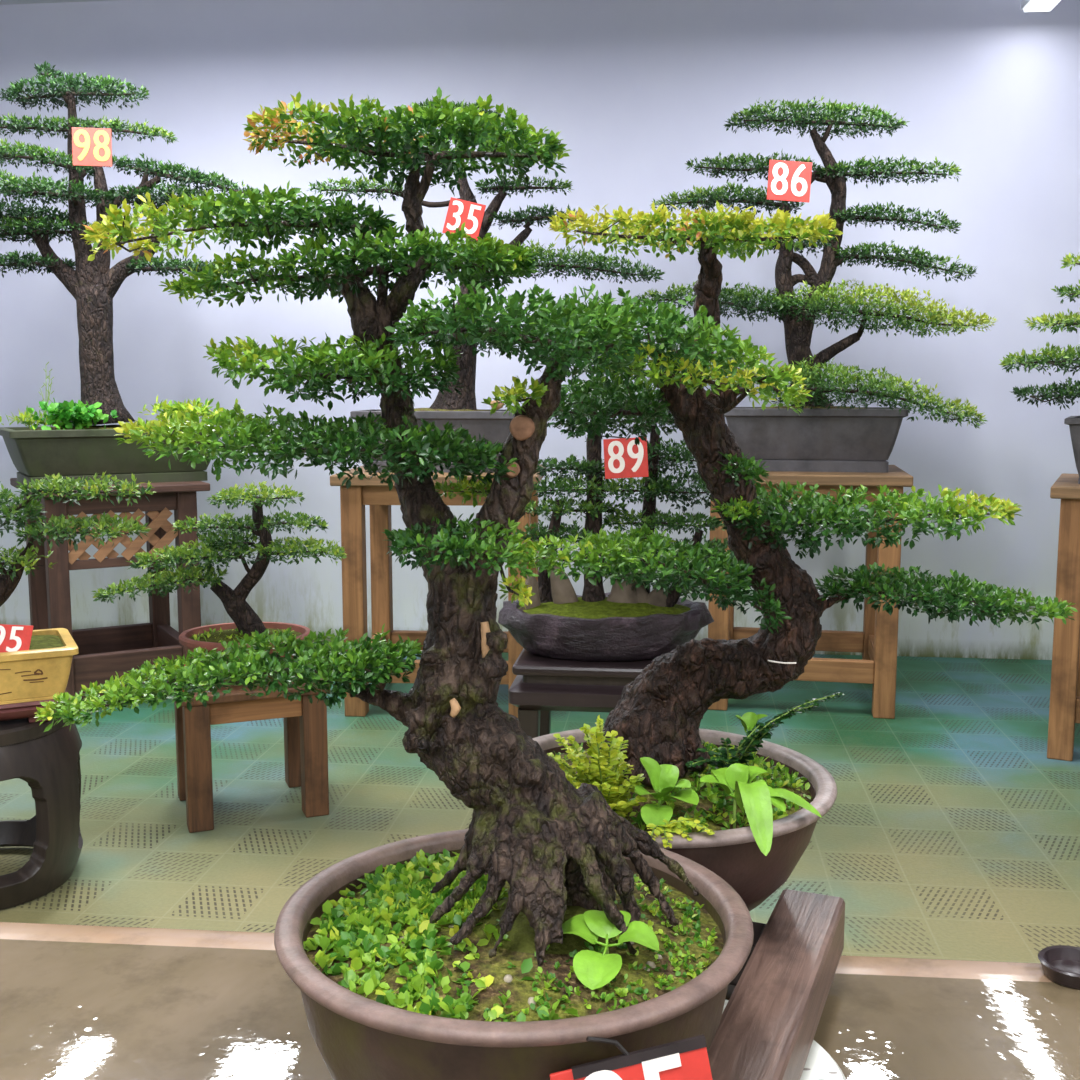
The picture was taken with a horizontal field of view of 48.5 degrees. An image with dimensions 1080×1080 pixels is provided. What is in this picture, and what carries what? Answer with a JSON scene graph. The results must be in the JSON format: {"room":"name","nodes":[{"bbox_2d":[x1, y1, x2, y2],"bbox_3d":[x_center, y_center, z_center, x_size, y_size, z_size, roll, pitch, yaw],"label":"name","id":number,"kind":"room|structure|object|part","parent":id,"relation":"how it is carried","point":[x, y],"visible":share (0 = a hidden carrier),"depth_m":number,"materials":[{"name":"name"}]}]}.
{"room":"bonsai exhibition hall","nodes":[
{"label":"bonsai exhibition hall","id":0,"kind":"room"},
{"bbox_2d":[0,0,114,4],"bbox_3d":[0.307,-2.198,0.656,10.800,0.080,10.906,1,7,6],"label":"ceiling","id":1,"kind":"structure","parent":0,"point":[2,2],"depth_m":6.42,"materials":[{"name":"paint"}]},
{"bbox_2d":[1021,0,1059,11],"bbox_3d":[2.292,-2.567,5.000,0.144,0.267,1.474,1,7,6],"label":"ceiling light","id":2,"kind":"object","parent":1,"relation":"attached to","point":[1026,5],"visible":1,"depth_m":5.66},
{"bbox_2d":[0,0,1079,659],"bbox_3d":[0.931,-1.122,6.311,10.800,3.460,0.121,1,7,6],"label":"wall","id":3,"kind":"structure","parent":0,"point":[635,91],"depth_m":6.23,"materials":[{"name":"paint"}]},
{"bbox_2d":[0,642,1079,962],"bbox_3d":[0.307,1.299,1.094,10.800,0.050,10.906,1,7,6],"label":"floor","id":4,"kind":"structure","parent":0,"point":[950,831],"depth_m":3.97,"materials":[{"name":"green tile"}]},
{"bbox_2d":[0,699,82,909],"bbox_3d":[-1.611,0.730,3.409,0.608,0.496,0.598,-1,7,-8],"label":"stool","id":5,"kind":"object","parent":4,"relation":"on","point":[48,761],"visible":0.86,"depth_m":3.30,"materials":[{"name":"ceramic"}]},
{"bbox_2d":[0,690,68,722],"bbox_3d":[-1.555,0.461,3.298,0.472,0.066,0.292,-4,8,-27],"label":"saucer","id":6,"kind":"object","parent":5,"relation":"on","point":[12,711],"visible":0.28,"depth_m":3.23,"materials":[{"name":"red ceramic"}]},
{"bbox_2d":[0,470,154,704],"bbox_3d":[-1.419,0.126,3.223,0.737,0.616,0.502,-4,8,-27],"label":"bonsai","id":7,"kind":"object","parent":6,"relation":"on","point":[37,673],"visible":0.99,"depth_m":3.22,"materials":[{"name":"green plant"}]},
{"bbox_2d":[0,624,33,652],"bbox_3d":[-1.437,0.270,3.230,0.131,0.086,0.060,-1,7,-10],"label":"number tag","id":8,"kind":"object","parent":7,"relation":"on","point":[12,637],"visible":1,"depth_m":3.24,"materials":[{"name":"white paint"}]},
{"bbox_2d":[0,628,78,704],"bbox_3d":[-1.555,0.358,3.285,0.524,0.140,0.320,-4,8,-27],"label":"pot","id":9,"kind":"object","parent":7,"relation":"on","point":[37,673],"depth_m":3.23,"materials":[{"name":"yellow ceramic"}]},
{"bbox_3d":[-1.609,0.506,3.389,0.544,0.046,0.544,2,7,16],"label":"seat","id":10,"kind":"part","parent":5,"relation":"part of","materials":[{"name":"paint"}]},
{"bbox_2d":[10,478,209,699],"bbox_3d":[-1.998,0.214,5.601,0.740,0.985,0.800,-4,8,-30],"label":"stand","id":11,"kind":"object","parent":4,"relation":"on","point":[103,651],"visible":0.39,"depth_m":5.36,"materials":[{"name":"brown wood"}]},
{"bbox_3d":[-2.392,0.215,5.729,0.085,0.950,0.085,-4,8,-30],"label":"leg","id":12,"kind":"part","parent":11,"relation":"part of","materials":[{"name":"brown wood"}]},
{"bbox_3d":[-2.084,0.282,5.201,0.085,0.950,0.085,-4,8,-30],"label":"leg","id":13,"kind":"part","parent":11,"relation":"part of","materials":[{"name":"brown wood"}]},
{"bbox_3d":[-1.844,0.096,5.317,0.470,0.040,0.035,-4,8,-30],"label":"lattice rail","id":14,"kind":"part","parent":11,"relation":"part of","materials":[{"name":"brown wood"}]},
{"bbox_2d":[0,60,263,486],"bbox_3d":[-1.925,-1.191,5.423,1.427,1.848,0.725,-2,7,-16],"label":"bonsai","id":15,"kind":"object","parent":11,"relation":"on","point":[77,445],"visible":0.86,"depth_m":5.32,"materials":[{"name":"green plant"}]},
{"bbox_2d":[72,125,111,166],"bbox_3d":[-1.899,-1.688,5.136,0.158,0.209,0.218,-1,7,-10],"label":"number tag","id":16,"kind":"object","parent":15,"relation":"attached to","point":[92,146],"visible":1,"depth_m":5.04,"materials":[{"name":"paint"}]},
{"bbox_2d":[0,426,217,486],"bbox_3d":[-1.967,-0.394,5.507,0.910,0.245,0.520,-4,8,-30],"label":"pot","id":17,"kind":"object","parent":15,"relation":"on","point":[35,452],"depth_m":5.25,"materials":[{"name":"green ceramic"}]},
{"bbox_3d":[-1.911,0.181,6.005,0.085,0.950,0.085,-4,8,-30],"label":"leg","id":18,"kind":"part","parent":11,"relation":"part of","materials":[{"name":"brown wood"}]},
{"bbox_3d":[-1.603,0.247,5.476,0.085,0.950,0.085,-4,8,-30],"label":"leg","id":19,"kind":"part","parent":11,"relation":"part of","materials":[{"name":"brown wood"}]},
{"bbox_2d":[174,663,330,832],"bbox_3d":[-0.981,0.679,4.055,0.473,0.445,0.424,-3,8,-21],"label":"stool","id":20,"kind":"object","parent":4,"relation":"on","point":[305,723],"visible":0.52,"depth_m":3.89,"materials":[{"name":"brown wood"}]},
{"bbox_3d":[-1.213,0.684,4.138,0.078,0.415,0.078,-3,8,-21],"label":"leg","id":21,"kind":"part","parent":20,"relation":"part of","materials":[{"name":"brown wood"}]},
{"bbox_3d":[-1.094,0.721,3.841,0.078,0.415,0.078,-3,8,-21],"label":"leg","id":22,"kind":"part","parent":20,"relation":"part of","materials":[{"name":"brown wood"}]},
{"bbox_2d":[91,480,346,684],"bbox_3d":[-1.058,0.130,4.004,0.844,0.658,0.378,0,7,-2],"label":"bonsai","id":23,"kind":"object","parent":20,"relation":"on","point":[245,619],"visible":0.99,"depth_m":3.96,"materials":[{"name":"green plant"}]},
{"bbox_2d":[179,622,309,684],"bbox_3d":[-0.987,0.383,4.038,0.440,0.148,0.378,0,7,0],"label":"pot","id":24,"kind":"object","parent":23,"relation":"on","point":[209,637],"depth_m":4.00,"materials":[{"name":"ceramic"}]},
{"bbox_3d":[-0.868,0.667,4.274,0.078,0.415,0.078,-3,8,-21],"label":"leg","id":25,"kind":"part","parent":20,"relation":"part of","materials":[{"name":"brown wood"}]},
{"bbox_3d":[-0.749,0.704,3.977,0.078,0.415,0.078,-3,8,-21],"label":"leg","id":26,"kind":"part","parent":20,"relation":"part of","materials":[{"name":"brown wood"}]},
{"bbox_2d":[330,465,545,717],"bbox_3d":[-0.426,0.202,5.453,0.870,1.045,0.790,0,7,3],"label":"wooden table","id":27,"kind":"object","parent":4,"relation":"on","point":[375,494],"visible":0.35,"depth_m":5.12,"materials":[{"name":"brown wood"}]},
{"bbox_3d":[-0.797,0.261,5.162,0.090,1.000,0.090,0,7,3],"label":"leg","id":28,"kind":"part","parent":27,"relation":"part of","materials":[{"name":"brown wood"}]},
{"bbox_3d":[-0.764,0.183,5.786,0.090,1.000,0.090,0,7,3],"label":"leg","id":29,"kind":"part","parent":27,"relation":"part of","materials":[{"name":"brown wood"}]},
{"bbox_2d":[307,98,664,472],"bbox_3d":[-0.241,-1.106,5.287,1.586,1.593,0.506,0,7,0],"label":"bonsai","id":30,"kind":"object","parent":27,"relation":"on","point":[453,407],"visible":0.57,"depth_m":5.21,"materials":[{"name":"green plant"}]},
{"bbox_2d":[350,409,514,472],"bbox_3d":[-0.446,-0.448,5.371,0.720,0.265,0.460,0,7,3],"label":"pot","id":31,"kind":"object","parent":30,"relation":"on","point":[495,427],"depth_m":5.14,"materials":[{"name":"grey ceramic"}]},
{"bbox_2d":[442,196,485,239],"bbox_3d":[-0.336,-1.364,5.070,0.174,0.221,0.240,-2,7,-13],"label":"number tag","id":32,"kind":"object","parent":30,"relation":"attached to","point":[459,211],"visible":0.97,"depth_m":4.99,"materials":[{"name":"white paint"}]},
{"bbox_3d":[-0.088,0.266,5.125,0.090,1.000,0.090,0,7,3],"label":"leg","id":33,"kind":"part","parent":27,"relation":"part of","materials":[{"name":"brown wood"}]},
{"bbox_3d":[-0.055,0.188,5.749,0.090,1.000,0.090,0,7,3],"label":"leg","id":34,"kind":"part","parent":27,"relation":"part of","materials":[{"name":"brown wood"}]},
{"bbox_2d":[0,922,1079,1079],"bbox_3d":[0.246,0.922,0.785,4.500,0.775,1.250,1,7,5],"label":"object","id":35,"kind":"object","parent":4,"relation":"on","point":[78,1002],"visible":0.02,"depth_m":1.21,"materials":[{"name":"wood"}]},
{"bbox_2d":[707,889,844,1079],"bbox_3d":[-0.043,0.473,0.905,0.396,0.086,1.000,3,8,22],"label":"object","id":36,"kind":"object","parent":35,"relation":"on","point":[768,1025],"visible":0.21,"depth_m":1.09,"materials":[{"name":"brown wood"}]},
{"bbox_2d":[34,87,753,1079],"bbox_3d":[-0.099,0.057,0.911,0.526,0.737,0.367,0,7,0],"label":"bonsai","id":37,"kind":"object","parent":36,"relation":"on","point":[494,948],"visible":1,"depth_m":0.87,"materials":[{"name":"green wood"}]},
{"bbox_2d":[274,829,753,1079],"bbox_3d":[-0.020,0.356,0.949,0.369,0.134,0.369,0,7,0],"label":"pot","id":38,"kind":"object","parent":37,"relation":"on","point":[388,992],"depth_m":0.86,"materials":[{"name":"ceramic"}]},
{"bbox_2d":[550,1035,712,1079],"bbox_3d":[0.064,0.368,0.774,0.115,0.106,0.021,-1,7,-10],"label":"number tag","id":39,"kind":"object","parent":37,"relation":"attached to","point":[684,1059],"visible":1,"depth_m":0.78,"materials":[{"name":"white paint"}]},
{"bbox_2d":[511,201,1077,910],"bbox_3d":[0.248,0.019,1.267,0.632,0.723,0.417,0,7,0],"label":"bonsai","id":40,"kind":"object","parent":36,"relation":"on","point":[747,809],"visible":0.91,"depth_m":1.23,"materials":[{"name":"green plant"}]},
{"bbox_2d":[532,728,836,910],"bbox_3d":[0.126,0.315,1.319,0.388,0.122,0.388,0,7,0],"label":"pot","id":41,"kind":"object","parent":40,"relation":"on","point":[719,837],"depth_m":1.20,"materials":[{"name":"ceramic"}]},
{"bbox_2d":[722,1000,845,1079],"bbox_3d":[0.121,0.484,1.063,0.300,0.024,0.300,0,7,0],"label":"disc","id":42,"kind":"object","parent":35,"relation":"on","point":[819,1065],"visible":0.09,"depth_m":1.07,"materials":[{"name":"white"}]},
{"bbox_2d":[1038,945,1079,988],"bbox_3d":[0.572,0.459,1.286,0.072,0.019,0.072,0,7,0],"label":"cup","id":43,"kind":"object","parent":35,"relation":"on","point":[1060,964],"visible":1,"depth_m":1.30,"materials":[{"name":"black ceramic"}]},
{"bbox_2d":[509,648,652,737],"bbox_3d":[0.214,0.637,4.030,0.584,0.535,0.484,1,7,6],"label":"stand","id":44,"kind":"object","parent":4,"relation":"on","point":[542,685],"visible":0.28,"depth_m":3.80,"materials":[{"name":"grey wood"}]},
{"bbox_3d":[-0.035,0.731,3.888,0.068,0.385,0.068,1,7,6],"label":"leg","id":45,"kind":"part","parent":44,"relation":"part of","materials":[{"name":"paint"}]},
{"bbox_3d":[0.006,0.686,4.243,0.068,0.385,0.068,1,7,6],"label":"leg","id":46,"kind":"part","parent":44,"relation":"part of","materials":[{"name":"paint"}]},
{"bbox_2d":[498,381,734,661],"bbox_3d":[0.298,-0.083,3.939,0.890,0.916,0.492,0,7,0],"label":"bonsai","id":47,"kind":"object","parent":44,"relation":"on","point":[631,623],"visible":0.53,"depth_m":3.87,"materials":[{"name":"green plant"}]},
{"bbox_2d":[498,592,713,661],"bbox_3d":[0.218,0.289,3.982,0.715,0.168,0.465,0,7,0],"label":"pot","id":48,"kind":"object","parent":47,"relation":"on","point":[605,628],"depth_m":3.83,"materials":[{"name":"grey stone"}]},
{"bbox_2d":[600,435,648,478],"bbox_3d":[0.220,-0.261,3.764,0.112,0.128,0.248,-5,9,-34],"label":"number tag","id":49,"kind":"object","parent":47,"relation":"attached to","point":[622,458],"visible":0.95,"depth_m":3.70,"materials":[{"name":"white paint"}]},
{"bbox_2d":[708,465,912,718],"bbox_3d":[1.196,0.196,5.501,0.870,1.045,0.790,1,7,11],"label":"wooden table","id":50,"kind":"object","parent":4,"relation":"on","point":[877,643],"visible":0.42,"depth_m":5.15,"materials":[{"name":"brown wood"}]},
{"bbox_3d":[0.787,0.248,5.264,0.090,1.000,0.090,1,7,11],"label":"leg","id":51,"kind":"part","parent":50,"relation":"part of","materials":[{"name":"brown wood"}]},
{"bbox_3d":[0.907,0.172,5.878,0.090,1.000,0.090,1,7,11],"label":"leg","id":52,"kind":"part","parent":50,"relation":"part of","materials":[{"name":"brown wood"}]},
{"bbox_2d":[637,96,996,472],"bbox_3d":[1.200,-1.102,5.221,1.569,1.601,0.848,0,7,0],"label":"bonsai","id":53,"kind":"object","parent":50,"relation":"on","point":[827,437],"visible":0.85,"depth_m":5.22,"materials":[{"name":"green plant"}]},
{"bbox_2d":[767,160,811,201],"bbox_3d":[1.082,-1.508,5.040,0.139,0.196,0.275,6,9,40],"label":"number tag","id":54,"kind":"object","parent":53,"relation":"attached to","point":[787,180],"visible":1,"depth_m":4.99,"materials":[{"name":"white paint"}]},
{"bbox_2d":[724,407,907,472],"bbox_3d":[1.224,-0.459,5.419,0.790,0.275,0.480,1,7,11],"label":"pot","id":55,"kind":"object","parent":53,"relation":"on","point":[820,439],"depth_m":5.21,"materials":[{"name":"grey ceramic"}]},
{"bbox_3d":[1.604,0.189,5.743,0.090,1.000,0.090,1,7,11],"label":"leg","id":56,"kind":"part","parent":50,"relation":"part of","materials":[{"name":"brown wood"}]},
{"bbox_3d":[1.484,0.265,5.130,0.090,1.000,0.090,1,7,11],"label":"leg","id":57,"kind":"part","parent":50,"relation":"part of","materials":[{"name":"brown wood"}]},
{"bbox_2d":[1047,473,1079,760],"bbox_3d":[2.456,0.300,4.674,0.870,1.045,0.790,3,8,26],"label":"wooden table","id":58,"kind":"object","parent":4,"relation":"on","point":[1064,708],"visible":0.99,"depth_m":4.52,"materials":[{"name":"brown wood"}]},
{"bbox_2d":[999,252,1079,483],"bbox_3d":[2.215,-0.703,4.509,0.906,0.985,0.666,3,8,26],"label":"bonsai","id":59,"kind":"object","parent":58,"relation":"on","point":[1052,357],"visible":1,"depth_m":4.52,"materials":[{"name":"green plant"}]},
{"bbox_2d":[1064,416,1079,483],"bbox_3d":[2.370,-0.343,4.593,0.660,0.250,0.460,3,8,26],"label":"pot","id":60,"kind":"object","parent":59,"relation":"on","point":[1073,422],"depth_m":4.53,"materials":[{"name":"grey ceramic"}]},
{"bbox_3d":[2.275,0.268,5.112,0.090,1.000,0.090,3,8,26],"label":"leg","id":61,"kind":"part","parent":58,"relation":"part of","materials":[{"name":"brown wood"}]}
]}

